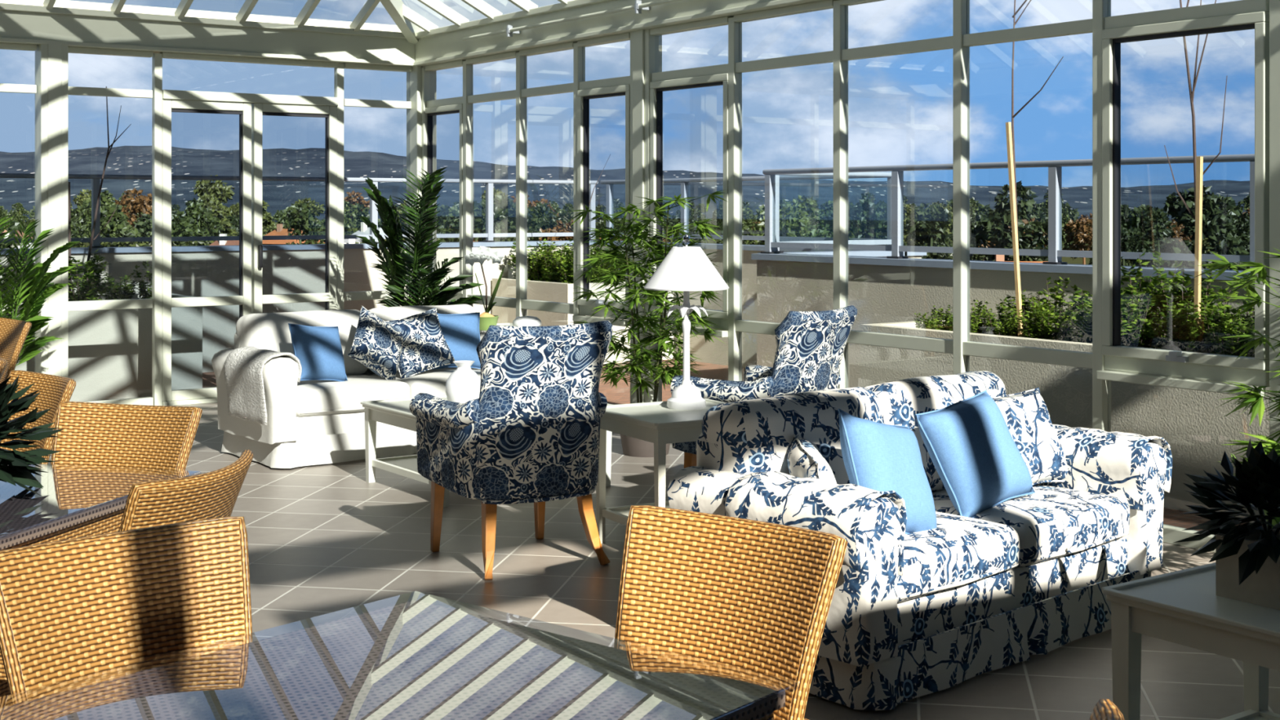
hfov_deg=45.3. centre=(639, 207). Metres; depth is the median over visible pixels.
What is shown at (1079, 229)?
tree
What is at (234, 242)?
house
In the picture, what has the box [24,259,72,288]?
shrub
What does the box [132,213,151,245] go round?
tree
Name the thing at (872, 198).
tree
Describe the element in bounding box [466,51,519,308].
window
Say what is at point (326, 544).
floor
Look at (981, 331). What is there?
shrub
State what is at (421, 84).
column
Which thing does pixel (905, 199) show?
tree
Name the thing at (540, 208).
tree
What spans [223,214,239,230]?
tree
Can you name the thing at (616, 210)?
tree
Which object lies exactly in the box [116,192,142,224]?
tree
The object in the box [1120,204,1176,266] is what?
tree
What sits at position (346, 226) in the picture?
tree
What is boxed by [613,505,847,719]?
dining chair
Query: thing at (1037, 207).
tree
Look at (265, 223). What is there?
tree
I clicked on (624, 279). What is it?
shrub
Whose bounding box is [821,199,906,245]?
tree
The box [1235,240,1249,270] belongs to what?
tree
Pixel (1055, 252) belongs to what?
terrace railing
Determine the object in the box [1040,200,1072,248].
tree
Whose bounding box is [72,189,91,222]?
tree
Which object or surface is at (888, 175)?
terrace railing
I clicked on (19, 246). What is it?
house
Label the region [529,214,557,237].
tree
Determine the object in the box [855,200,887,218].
tree
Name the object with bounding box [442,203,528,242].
tree
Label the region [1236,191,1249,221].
tree
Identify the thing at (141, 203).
tree
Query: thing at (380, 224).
tree
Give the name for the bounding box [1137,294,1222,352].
shrub
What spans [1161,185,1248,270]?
tree
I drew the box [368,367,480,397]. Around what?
seat cushion
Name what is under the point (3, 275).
shrub
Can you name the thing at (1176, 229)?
tree
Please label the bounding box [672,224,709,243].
tree
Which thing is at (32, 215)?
tree
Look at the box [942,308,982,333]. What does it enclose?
shrub
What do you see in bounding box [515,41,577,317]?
window
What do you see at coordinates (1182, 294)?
shrub
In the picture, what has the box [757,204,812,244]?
tree
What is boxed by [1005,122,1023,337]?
stake
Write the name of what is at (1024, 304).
shrub
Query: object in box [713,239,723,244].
tree
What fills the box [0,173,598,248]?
terrace railing
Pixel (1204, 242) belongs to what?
tree
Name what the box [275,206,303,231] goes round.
tree
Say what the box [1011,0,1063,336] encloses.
bare sapling
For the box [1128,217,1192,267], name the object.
tree
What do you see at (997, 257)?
house
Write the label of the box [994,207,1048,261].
tree
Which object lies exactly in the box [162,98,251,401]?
door
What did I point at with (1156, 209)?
tree
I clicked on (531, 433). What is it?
upholstered armchair
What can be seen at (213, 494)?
dining chair
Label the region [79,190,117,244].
tree
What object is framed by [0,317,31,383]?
dining chair
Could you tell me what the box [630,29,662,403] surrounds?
column
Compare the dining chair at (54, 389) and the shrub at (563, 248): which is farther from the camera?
the shrub at (563, 248)
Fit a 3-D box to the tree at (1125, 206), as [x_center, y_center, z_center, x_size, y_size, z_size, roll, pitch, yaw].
[86.305,4.931,272.290,8.610,11.159,8.947,0,0,35]
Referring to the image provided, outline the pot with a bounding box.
[620,434,670,457]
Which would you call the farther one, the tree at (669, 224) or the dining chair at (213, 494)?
the tree at (669, 224)
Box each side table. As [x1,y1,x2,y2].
[480,323,514,332]
[595,398,727,543]
[1102,562,1279,719]
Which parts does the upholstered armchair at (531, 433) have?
leg, arm, leg, seat rail, leg, backrest, leg, arm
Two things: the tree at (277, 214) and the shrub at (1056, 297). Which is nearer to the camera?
the shrub at (1056, 297)
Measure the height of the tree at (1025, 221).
9.520 m
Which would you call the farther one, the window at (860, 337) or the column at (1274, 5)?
the window at (860, 337)
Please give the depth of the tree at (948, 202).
327.17 m
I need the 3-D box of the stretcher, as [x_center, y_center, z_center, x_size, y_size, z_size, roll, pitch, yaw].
[-0.830,1.393,8.324,0.950,0.014,0.820,0,0,-35]
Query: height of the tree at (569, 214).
10.406 m
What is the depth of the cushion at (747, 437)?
5.11 m
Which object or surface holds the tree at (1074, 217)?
on the ground
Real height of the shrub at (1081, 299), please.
0.390 m
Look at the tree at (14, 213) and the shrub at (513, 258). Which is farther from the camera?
the tree at (14, 213)
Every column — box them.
[35,43,68,377]
[406,66,436,306]
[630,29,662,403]
[1269,0,1279,443]
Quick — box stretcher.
[380,457,417,471]
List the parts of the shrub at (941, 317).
stem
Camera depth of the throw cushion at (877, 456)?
4.92 m
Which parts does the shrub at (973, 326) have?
stem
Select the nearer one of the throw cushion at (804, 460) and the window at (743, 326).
the throw cushion at (804, 460)
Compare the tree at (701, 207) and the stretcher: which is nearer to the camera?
the stretcher
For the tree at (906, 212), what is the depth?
320.33 m
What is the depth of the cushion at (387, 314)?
9.95 m
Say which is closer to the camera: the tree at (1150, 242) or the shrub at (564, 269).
the shrub at (564, 269)
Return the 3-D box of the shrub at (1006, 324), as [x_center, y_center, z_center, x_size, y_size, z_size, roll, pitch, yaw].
[2.118,0.693,8.978,0.215,0.235,0.254,0,0,-14]
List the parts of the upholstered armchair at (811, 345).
leg, arm, arm, backrest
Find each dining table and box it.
[0,463,199,707]
[0,600,799,719]
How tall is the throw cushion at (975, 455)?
0.418 m
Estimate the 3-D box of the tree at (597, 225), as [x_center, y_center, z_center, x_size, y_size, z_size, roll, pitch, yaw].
[-7.010,6.626,293.482,6.966,7.764,6.703,0,0,41]
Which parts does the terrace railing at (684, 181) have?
post, post, rail, rail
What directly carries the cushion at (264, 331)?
on the slipcovered sofa at (317, 421)
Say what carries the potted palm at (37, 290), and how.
on the floor
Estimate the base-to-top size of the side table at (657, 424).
0.608 m
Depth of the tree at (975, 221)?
210.26 m
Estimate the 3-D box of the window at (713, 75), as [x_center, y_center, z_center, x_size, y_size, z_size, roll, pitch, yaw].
[0.332,0.160,9.743,0.125,2.680,0.880,0,0,-35]
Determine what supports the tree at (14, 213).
on the ground
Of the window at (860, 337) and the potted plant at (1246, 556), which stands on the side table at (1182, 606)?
the potted plant at (1246, 556)
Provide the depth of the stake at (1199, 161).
8.04 m
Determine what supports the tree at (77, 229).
on the ground
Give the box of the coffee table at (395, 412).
[360,395,613,507]
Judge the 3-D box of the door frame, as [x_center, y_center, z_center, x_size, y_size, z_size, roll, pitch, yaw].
[-3.047,0.160,12.022,1.420,2.680,0.100,0,0,-35]
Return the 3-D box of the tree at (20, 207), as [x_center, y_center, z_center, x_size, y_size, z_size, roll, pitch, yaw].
[-317.616,3.840,786.239,9.859,13.345,10.913,0,0,-31]
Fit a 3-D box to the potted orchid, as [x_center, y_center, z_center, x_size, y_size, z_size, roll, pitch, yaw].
[-1.096,0.561,10.757,0.240,0.589,0.210,0,0,-35]
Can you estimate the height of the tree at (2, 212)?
11.003 m
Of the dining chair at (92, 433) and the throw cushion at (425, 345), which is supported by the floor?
the dining chair at (92, 433)
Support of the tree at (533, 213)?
on the ground
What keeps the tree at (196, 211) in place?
on the ground
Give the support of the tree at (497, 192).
on the ground
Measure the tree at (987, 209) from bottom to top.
11.117 m
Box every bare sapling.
[79,86,130,297]
[573,99,610,204]
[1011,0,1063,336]
[1164,0,1226,331]
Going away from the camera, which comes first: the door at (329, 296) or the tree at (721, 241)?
the door at (329, 296)
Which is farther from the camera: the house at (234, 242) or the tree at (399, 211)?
the tree at (399, 211)
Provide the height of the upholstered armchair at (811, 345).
1.036 m
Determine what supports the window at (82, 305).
on the floor
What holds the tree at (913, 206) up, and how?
on the ground
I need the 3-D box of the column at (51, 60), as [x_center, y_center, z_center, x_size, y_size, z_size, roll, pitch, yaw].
[-4.276,0.155,11.136,0.190,2.690,0.190,0,0,-35]
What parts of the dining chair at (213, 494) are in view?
backrest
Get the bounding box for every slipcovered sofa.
[212,304,480,468]
[668,370,1172,710]
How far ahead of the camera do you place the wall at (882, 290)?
10.68 m
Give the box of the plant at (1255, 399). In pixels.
[1192,247,1279,475]
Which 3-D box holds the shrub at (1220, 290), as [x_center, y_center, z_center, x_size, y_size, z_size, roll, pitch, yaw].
[3.127,0.613,8.004,0.404,0.398,0.376,0,0,-3]
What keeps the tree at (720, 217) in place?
on the ground
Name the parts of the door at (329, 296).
handle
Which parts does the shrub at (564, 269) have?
stem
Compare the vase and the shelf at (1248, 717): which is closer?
the shelf at (1248, 717)
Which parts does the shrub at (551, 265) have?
stem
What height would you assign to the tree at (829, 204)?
12.068 m
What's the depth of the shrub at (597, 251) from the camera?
15.41 m
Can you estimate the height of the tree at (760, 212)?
11.736 m
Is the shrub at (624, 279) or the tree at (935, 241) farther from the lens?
the tree at (935, 241)
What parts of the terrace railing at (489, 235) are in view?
post, foot plate, rail, rail, post, post, post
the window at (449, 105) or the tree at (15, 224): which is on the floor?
the window at (449, 105)
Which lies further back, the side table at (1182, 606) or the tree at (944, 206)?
the tree at (944, 206)
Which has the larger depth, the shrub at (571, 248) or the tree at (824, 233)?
the tree at (824, 233)
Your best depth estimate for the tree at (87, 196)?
459.03 m
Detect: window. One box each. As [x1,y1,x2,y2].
[0,42,36,313]
[68,46,162,405]
[333,62,412,309]
[421,59,473,307]
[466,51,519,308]
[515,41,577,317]
[573,32,630,326]
[644,16,742,381]
[733,0,835,335]
[833,0,952,388]
[952,0,1111,431]
[1096,0,1269,552]
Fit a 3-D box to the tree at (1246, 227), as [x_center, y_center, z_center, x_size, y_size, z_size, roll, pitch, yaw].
[102.201,5.500,259.282,8.188,10.018,7.122,0,0,9]
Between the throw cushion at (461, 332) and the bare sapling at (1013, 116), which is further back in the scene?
the throw cushion at (461, 332)
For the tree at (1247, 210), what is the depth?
330.38 m
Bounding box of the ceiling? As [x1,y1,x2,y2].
[43,0,573,44]
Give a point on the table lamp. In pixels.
(686, 269)
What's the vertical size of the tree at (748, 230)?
8.868 m
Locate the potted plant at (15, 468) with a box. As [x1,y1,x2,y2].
[0,373,62,497]
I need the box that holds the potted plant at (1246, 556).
[1173,438,1279,610]
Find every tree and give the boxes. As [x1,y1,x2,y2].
[0,205,17,229]
[0,220,22,248]
[8,209,24,230]
[11,202,30,221]
[20,219,35,232]
[27,210,35,238]
[28,206,84,228]
[70,203,111,247]
[71,226,83,247]
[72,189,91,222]
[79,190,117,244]
[80,195,91,214]
[84,204,151,247]
[112,187,151,230]
[115,218,133,243]
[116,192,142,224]
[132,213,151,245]
[147,210,210,246]
[171,204,180,214]
[173,197,205,241]
[184,201,222,245]
[192,174,235,230]
[195,200,239,244]
[221,226,239,235]
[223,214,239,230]
[227,202,239,218]
[262,200,276,235]
[266,222,286,232]
[272,209,283,221]
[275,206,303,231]
[279,202,324,244]
[293,197,324,230]
[317,200,358,242]
[319,215,353,235]
[343,191,369,228]
[346,202,378,234]
[377,204,406,231]
[384,200,406,243]
[436,201,459,242]
[436,204,450,231]
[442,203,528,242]
[454,195,544,241]
[480,187,508,205]
[507,202,536,231]
[511,195,562,223]
[528,201,563,239]
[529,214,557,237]
[538,219,573,240]
[548,200,564,230]
[558,208,573,231]
[560,203,573,224]
[595,204,605,222]
[595,222,606,236]
[599,198,623,225]
[604,204,625,220]
[613,217,625,232]
[662,208,672,227]
[662,212,680,241]
[672,199,697,225]
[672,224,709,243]
[679,210,700,239]
[692,203,711,224]
[710,200,723,233]
[712,212,723,231]
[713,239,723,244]
[720,200,754,235]
[742,207,759,244]
[742,222,764,244]
[754,198,811,231]
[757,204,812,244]
[790,195,819,226]
[803,228,833,237]
[810,213,833,235]
[814,200,833,234]
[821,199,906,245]
[848,230,865,238]
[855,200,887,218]
[858,191,876,204]
[883,202,911,243]
[903,195,912,225]
[903,202,952,259]
[903,203,920,232]
[914,235,946,258]
[928,200,952,247]
[945,196,979,243]
[945,233,952,247]
[949,200,984,240]
[949,213,995,260]
[969,180,1062,261]
[969,204,994,248]
[978,217,1048,261]
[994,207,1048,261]
[1017,199,1048,219]
[1040,190,1079,231]
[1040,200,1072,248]
[1062,213,1092,264]
[1088,223,1146,266]
[1120,204,1131,262]
[1120,204,1169,260]
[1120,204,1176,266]
[1120,210,1167,266]
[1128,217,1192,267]
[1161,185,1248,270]
[1165,223,1191,248]
[1170,218,1192,241]
[1183,237,1222,254]
[1219,211,1249,244]
[1222,211,1249,252]
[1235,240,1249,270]
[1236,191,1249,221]
[1242,202,1249,220]
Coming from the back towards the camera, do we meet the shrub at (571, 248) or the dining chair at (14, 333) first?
the shrub at (571, 248)
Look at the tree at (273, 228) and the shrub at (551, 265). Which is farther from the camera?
the tree at (273, 228)
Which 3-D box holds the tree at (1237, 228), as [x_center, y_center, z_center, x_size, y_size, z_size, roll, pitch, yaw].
[111.167,5.322,288.720,6.936,10.376,7.973,0,0,15]
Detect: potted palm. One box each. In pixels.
[0,215,79,366]
[353,166,484,307]
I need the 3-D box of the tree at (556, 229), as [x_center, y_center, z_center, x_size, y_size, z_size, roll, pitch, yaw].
[-8.924,5.889,173.030,8.551,9.240,8.543,0,0,-44]
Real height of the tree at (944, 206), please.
11.874 m
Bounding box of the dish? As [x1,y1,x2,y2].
[512,315,542,326]
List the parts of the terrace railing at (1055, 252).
post, foot plate, post, foot plate, rail, rail, foot plate, post, post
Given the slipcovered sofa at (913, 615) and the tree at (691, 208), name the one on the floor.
the slipcovered sofa at (913, 615)
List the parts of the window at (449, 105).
sash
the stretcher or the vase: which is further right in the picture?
the vase
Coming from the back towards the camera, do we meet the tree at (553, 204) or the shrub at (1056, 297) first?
the tree at (553, 204)
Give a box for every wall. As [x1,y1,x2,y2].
[0,240,595,372]
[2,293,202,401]
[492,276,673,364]
[593,240,926,368]
[751,253,1254,386]
[757,250,906,257]
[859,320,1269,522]
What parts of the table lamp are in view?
stem, lamp shade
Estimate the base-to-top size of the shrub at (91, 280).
0.484 m
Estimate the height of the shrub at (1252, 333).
0.354 m
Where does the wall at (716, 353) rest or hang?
on the floor
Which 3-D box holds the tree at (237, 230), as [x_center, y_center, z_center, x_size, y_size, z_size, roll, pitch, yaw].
[-68.060,6.718,251.709,6.559,7.578,6.312,0,0,6]
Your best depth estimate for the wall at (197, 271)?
14.52 m
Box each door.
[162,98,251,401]
[251,102,337,313]
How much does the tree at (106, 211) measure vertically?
10.897 m
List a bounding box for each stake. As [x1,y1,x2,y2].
[68,182,71,293]
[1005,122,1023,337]
[1193,156,1203,346]
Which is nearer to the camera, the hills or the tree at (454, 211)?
the tree at (454, 211)
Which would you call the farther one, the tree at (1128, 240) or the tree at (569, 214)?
the tree at (569, 214)
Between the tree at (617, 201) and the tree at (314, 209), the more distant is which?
the tree at (617, 201)
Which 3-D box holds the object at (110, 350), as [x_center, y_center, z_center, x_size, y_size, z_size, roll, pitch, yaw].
[-6.404,1.125,11.055,6.280,0.790,0.950,0,0,-35]
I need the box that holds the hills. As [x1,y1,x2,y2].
[0,145,1249,222]
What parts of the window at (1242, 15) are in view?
winder handle, sill, sash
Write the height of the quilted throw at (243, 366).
0.412 m
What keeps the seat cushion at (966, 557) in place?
on the slipcovered sofa at (913, 615)
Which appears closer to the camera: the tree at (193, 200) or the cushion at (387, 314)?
the cushion at (387, 314)
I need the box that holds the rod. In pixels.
[462,0,684,40]
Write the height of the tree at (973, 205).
12.212 m
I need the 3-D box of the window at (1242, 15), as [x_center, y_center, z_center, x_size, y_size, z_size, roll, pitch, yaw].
[2.404,0.160,6.805,0.125,2.680,0.830,0,0,-35]
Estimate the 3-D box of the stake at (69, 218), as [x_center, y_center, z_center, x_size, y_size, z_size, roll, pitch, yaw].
[-4.591,0.300,12.328,0.027,1.020,0.017,0,0,-35]
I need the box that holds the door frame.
[160,52,337,405]
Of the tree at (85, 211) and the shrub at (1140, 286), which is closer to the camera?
the shrub at (1140, 286)
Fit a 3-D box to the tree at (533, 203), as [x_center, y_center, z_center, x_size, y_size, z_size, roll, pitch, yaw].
[-21.197,3.763,300.846,10.792,13.501,10.781,0,0,35]
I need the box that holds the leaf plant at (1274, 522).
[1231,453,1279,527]
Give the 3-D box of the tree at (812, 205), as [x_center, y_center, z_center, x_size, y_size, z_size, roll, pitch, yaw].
[27.231,4.168,252.255,7.191,12.686,9.921,0,0,-37]
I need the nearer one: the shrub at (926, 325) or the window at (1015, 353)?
the window at (1015, 353)
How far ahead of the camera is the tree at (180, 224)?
164.23 m
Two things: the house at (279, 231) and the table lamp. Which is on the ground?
the house at (279, 231)
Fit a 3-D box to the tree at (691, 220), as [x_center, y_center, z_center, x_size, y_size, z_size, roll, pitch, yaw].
[9.854,5.471,305.862,7.736,10.077,6.729,0,0,35]
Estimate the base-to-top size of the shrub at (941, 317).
0.202 m
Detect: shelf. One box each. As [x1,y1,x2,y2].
[613,504,669,515]
[1246,715,1271,719]
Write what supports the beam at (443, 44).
attached to the ceiling
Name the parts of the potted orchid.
stem, pot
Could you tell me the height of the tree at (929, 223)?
11.210 m
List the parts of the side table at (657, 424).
leg, leg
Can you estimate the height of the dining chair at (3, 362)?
0.834 m
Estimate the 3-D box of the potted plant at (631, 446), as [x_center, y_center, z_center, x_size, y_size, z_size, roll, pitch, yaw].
[0.046,0.694,9.356,0.991,1.611,0.951,0,0,-1]
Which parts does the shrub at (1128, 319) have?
stem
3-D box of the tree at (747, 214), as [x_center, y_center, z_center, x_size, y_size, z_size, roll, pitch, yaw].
[20.813,5.191,302.691,9.440,10.638,6.837,0,0,-39]
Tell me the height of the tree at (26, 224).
8.165 m
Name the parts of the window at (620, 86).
winder handle, sill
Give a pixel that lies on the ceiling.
(407, 20)
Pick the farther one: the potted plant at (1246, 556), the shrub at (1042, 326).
the shrub at (1042, 326)
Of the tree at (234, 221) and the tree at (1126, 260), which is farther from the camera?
the tree at (234, 221)
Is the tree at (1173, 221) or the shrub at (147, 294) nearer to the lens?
the shrub at (147, 294)
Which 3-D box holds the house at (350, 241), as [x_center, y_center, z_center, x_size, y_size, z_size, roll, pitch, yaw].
[-32.400,6.900,180.000,11.000,7.200,9.000,0,0,-5]
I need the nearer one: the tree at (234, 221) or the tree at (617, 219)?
the tree at (617, 219)
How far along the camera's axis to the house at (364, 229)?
234.79 m
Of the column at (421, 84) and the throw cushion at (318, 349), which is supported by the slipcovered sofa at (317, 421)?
the throw cushion at (318, 349)
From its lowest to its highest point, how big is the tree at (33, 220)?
11.249 m
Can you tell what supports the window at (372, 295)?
on the floor
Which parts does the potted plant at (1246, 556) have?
box pot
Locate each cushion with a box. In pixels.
[236,308,368,375]
[288,322,347,381]
[295,374,409,416]
[347,304,403,379]
[367,304,475,373]
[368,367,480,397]
[386,307,454,378]
[430,312,480,369]
[702,386,885,484]
[786,432,838,484]
[837,408,937,533]
[863,370,1005,493]
[897,511,1018,602]
[913,388,1035,517]
[932,484,1128,566]
[958,386,1067,484]
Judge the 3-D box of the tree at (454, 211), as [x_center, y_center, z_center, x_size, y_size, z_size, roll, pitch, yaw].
[-21.739,4.879,178.069,7.467,11.264,8.265,0,0,-22]
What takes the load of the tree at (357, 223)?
on the ground
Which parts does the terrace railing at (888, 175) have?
post, rail, rail, post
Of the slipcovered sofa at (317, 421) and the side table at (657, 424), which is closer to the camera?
the side table at (657, 424)
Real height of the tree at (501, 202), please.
11.784 m
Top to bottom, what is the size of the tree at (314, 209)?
12.948 m
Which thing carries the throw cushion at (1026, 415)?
on the slipcovered sofa at (913, 615)
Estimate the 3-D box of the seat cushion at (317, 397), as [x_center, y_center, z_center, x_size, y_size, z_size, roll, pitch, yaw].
[-1.875,1.136,9.322,0.764,0.196,0.667,0,0,-38]
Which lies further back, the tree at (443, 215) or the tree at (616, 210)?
the tree at (616, 210)
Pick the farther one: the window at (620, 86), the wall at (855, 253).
the wall at (855, 253)
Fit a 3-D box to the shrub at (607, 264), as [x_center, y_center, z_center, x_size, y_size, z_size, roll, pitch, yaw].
[-0.373,0.600,15.264,0.417,0.424,0.423,0,0,4]
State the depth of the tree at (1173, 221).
308.10 m
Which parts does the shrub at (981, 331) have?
stem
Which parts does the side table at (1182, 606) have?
leg, leg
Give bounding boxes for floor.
[11,359,1279,719]
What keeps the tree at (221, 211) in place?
on the ground
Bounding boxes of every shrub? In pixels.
[0,251,28,302]
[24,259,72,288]
[68,248,114,301]
[102,271,139,299]
[133,261,151,298]
[506,238,548,279]
[527,240,559,281]
[535,242,569,275]
[537,241,573,283]
[555,238,596,283]
[555,248,573,279]
[564,237,604,275]
[589,247,619,282]
[609,250,625,281]
[914,311,938,329]
[925,304,952,330]
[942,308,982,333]
[969,299,999,334]
[982,306,1021,337]
[994,289,1036,337]
[1013,299,1065,340]
[1028,276,1084,342]
[1056,293,1092,343]
[1069,287,1124,342]
[1090,283,1165,348]
[1120,250,1191,348]
[1136,262,1237,353]
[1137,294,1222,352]
[1199,301,1254,357]
[1200,287,1254,357]
[1244,326,1254,341]
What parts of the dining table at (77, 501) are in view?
leg, glass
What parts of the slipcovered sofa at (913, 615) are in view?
arm, arm, arm, arm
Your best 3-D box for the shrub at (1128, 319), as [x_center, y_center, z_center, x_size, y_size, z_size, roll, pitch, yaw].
[2.633,0.605,8.243,0.399,0.412,0.345,0,0,9]
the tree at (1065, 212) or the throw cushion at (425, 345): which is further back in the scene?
the tree at (1065, 212)
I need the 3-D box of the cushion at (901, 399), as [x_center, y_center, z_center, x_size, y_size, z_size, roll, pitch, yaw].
[1.126,0.860,5.849,0.780,0.438,0.304,0,0,-43]
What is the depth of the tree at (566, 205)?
695.67 m
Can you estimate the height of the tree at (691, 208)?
13.497 m
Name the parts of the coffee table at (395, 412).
leg, leg, leg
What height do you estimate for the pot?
0.280 m
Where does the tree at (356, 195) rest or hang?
on the ground
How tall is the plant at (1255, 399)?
1.482 m
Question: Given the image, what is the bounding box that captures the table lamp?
[644,234,728,409]
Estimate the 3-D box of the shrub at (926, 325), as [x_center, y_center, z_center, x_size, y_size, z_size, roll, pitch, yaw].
[1.772,0.722,9.455,0.167,0.177,0.160,0,0,-39]
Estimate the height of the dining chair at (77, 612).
0.834 m
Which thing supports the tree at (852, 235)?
on the ground
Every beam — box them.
[0,0,424,66]
[413,0,823,66]
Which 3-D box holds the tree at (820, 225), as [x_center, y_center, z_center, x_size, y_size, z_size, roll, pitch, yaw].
[27.593,5.650,237.108,7.226,9.718,7.998,0,0,-34]
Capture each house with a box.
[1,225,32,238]
[4,233,34,248]
[209,233,239,245]
[262,223,324,244]
[343,222,385,243]
[343,239,355,244]
[995,254,1048,262]
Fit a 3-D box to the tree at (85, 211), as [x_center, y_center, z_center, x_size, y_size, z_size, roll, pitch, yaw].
[-74.198,4.888,207.913,7.023,11.246,7.773,0,0,31]
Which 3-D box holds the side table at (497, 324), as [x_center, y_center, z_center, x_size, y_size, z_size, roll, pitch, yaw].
[-1.018,1.173,10.932,0.542,0.653,0.542,0,0,-35]
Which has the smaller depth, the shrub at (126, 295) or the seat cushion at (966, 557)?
the seat cushion at (966, 557)
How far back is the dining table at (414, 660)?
2.81 m
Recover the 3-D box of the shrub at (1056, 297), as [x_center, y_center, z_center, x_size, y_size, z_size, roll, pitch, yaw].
[2.452,0.605,8.995,0.326,0.413,0.308,0,0,31]
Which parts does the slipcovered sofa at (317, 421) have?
arm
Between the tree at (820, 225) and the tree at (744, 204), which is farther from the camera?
the tree at (744, 204)
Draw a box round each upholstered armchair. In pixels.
[408,320,612,580]
[670,305,857,466]
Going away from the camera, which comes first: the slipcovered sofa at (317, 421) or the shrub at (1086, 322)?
the shrub at (1086, 322)
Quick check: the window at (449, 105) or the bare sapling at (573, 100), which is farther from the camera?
the bare sapling at (573, 100)
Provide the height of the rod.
0.085 m
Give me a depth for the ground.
431.22 m
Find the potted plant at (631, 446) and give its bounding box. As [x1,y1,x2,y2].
[564,189,728,457]
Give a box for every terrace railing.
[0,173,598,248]
[600,175,887,243]
[760,154,1254,271]
[775,172,891,253]
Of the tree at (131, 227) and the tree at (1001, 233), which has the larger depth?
the tree at (131, 227)
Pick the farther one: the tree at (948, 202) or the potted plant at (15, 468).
the tree at (948, 202)
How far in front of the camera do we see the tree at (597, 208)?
776.84 m
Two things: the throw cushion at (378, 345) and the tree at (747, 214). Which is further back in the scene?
the tree at (747, 214)
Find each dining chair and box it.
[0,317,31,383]
[0,357,7,380]
[0,369,75,464]
[0,449,253,681]
[0,516,252,704]
[50,401,202,470]
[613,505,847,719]
[1088,698,1124,719]
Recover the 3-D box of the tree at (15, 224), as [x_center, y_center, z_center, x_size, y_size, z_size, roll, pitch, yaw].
[-42.623,5.453,102.127,7.643,10.113,6.649,0,0,11]
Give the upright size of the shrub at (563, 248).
0.459 m
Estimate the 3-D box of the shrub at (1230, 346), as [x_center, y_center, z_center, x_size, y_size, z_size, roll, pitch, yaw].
[2.988,0.642,7.747,0.301,0.338,0.318,0,0,-4]
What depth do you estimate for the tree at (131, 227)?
274.70 m
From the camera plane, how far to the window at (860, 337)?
8.61 m
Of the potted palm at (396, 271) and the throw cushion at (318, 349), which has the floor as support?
the potted palm at (396, 271)
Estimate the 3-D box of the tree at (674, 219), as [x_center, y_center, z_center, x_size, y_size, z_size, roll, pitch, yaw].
[2.724,5.439,160.046,8.443,10.141,7.344,0,0,34]
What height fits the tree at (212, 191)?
17.245 m
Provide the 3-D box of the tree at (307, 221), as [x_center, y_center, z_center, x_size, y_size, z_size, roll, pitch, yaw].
[-46.615,4.879,212.586,8.265,11.264,7.467,0,0,10]
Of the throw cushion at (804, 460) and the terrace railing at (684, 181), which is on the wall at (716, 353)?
the terrace railing at (684, 181)
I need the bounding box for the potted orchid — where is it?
[464,245,504,330]
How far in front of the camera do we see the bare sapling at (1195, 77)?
8.13 m
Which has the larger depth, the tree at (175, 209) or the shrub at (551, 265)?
the tree at (175, 209)
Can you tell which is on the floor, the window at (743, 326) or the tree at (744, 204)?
the window at (743, 326)
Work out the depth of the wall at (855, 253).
12.49 m
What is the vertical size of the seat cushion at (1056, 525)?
0.199 m
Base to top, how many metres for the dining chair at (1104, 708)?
0.834 m
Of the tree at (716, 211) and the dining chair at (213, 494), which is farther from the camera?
the tree at (716, 211)
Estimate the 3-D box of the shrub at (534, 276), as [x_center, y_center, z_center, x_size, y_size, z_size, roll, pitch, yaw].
[-0.979,0.570,15.589,0.393,0.485,0.441,0,0,33]
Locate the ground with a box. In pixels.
[22,222,1246,270]
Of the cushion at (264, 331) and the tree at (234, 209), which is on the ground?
the tree at (234, 209)
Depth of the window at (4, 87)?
11.00 m
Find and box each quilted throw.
[223,346,301,425]
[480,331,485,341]
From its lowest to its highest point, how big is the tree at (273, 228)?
7.994 m
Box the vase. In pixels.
[444,360,480,403]
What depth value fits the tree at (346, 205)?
298.04 m
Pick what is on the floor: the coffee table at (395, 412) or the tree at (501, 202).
the coffee table at (395, 412)
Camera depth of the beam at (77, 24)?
11.72 m
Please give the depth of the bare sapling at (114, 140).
12.45 m
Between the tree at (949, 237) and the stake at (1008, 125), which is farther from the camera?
the tree at (949, 237)
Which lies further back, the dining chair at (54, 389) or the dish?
the dish
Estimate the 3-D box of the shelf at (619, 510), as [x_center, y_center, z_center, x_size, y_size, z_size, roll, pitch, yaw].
[0.185,1.363,6.763,0.500,0.014,0.500,0,0,-29]
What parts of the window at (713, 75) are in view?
sill, sash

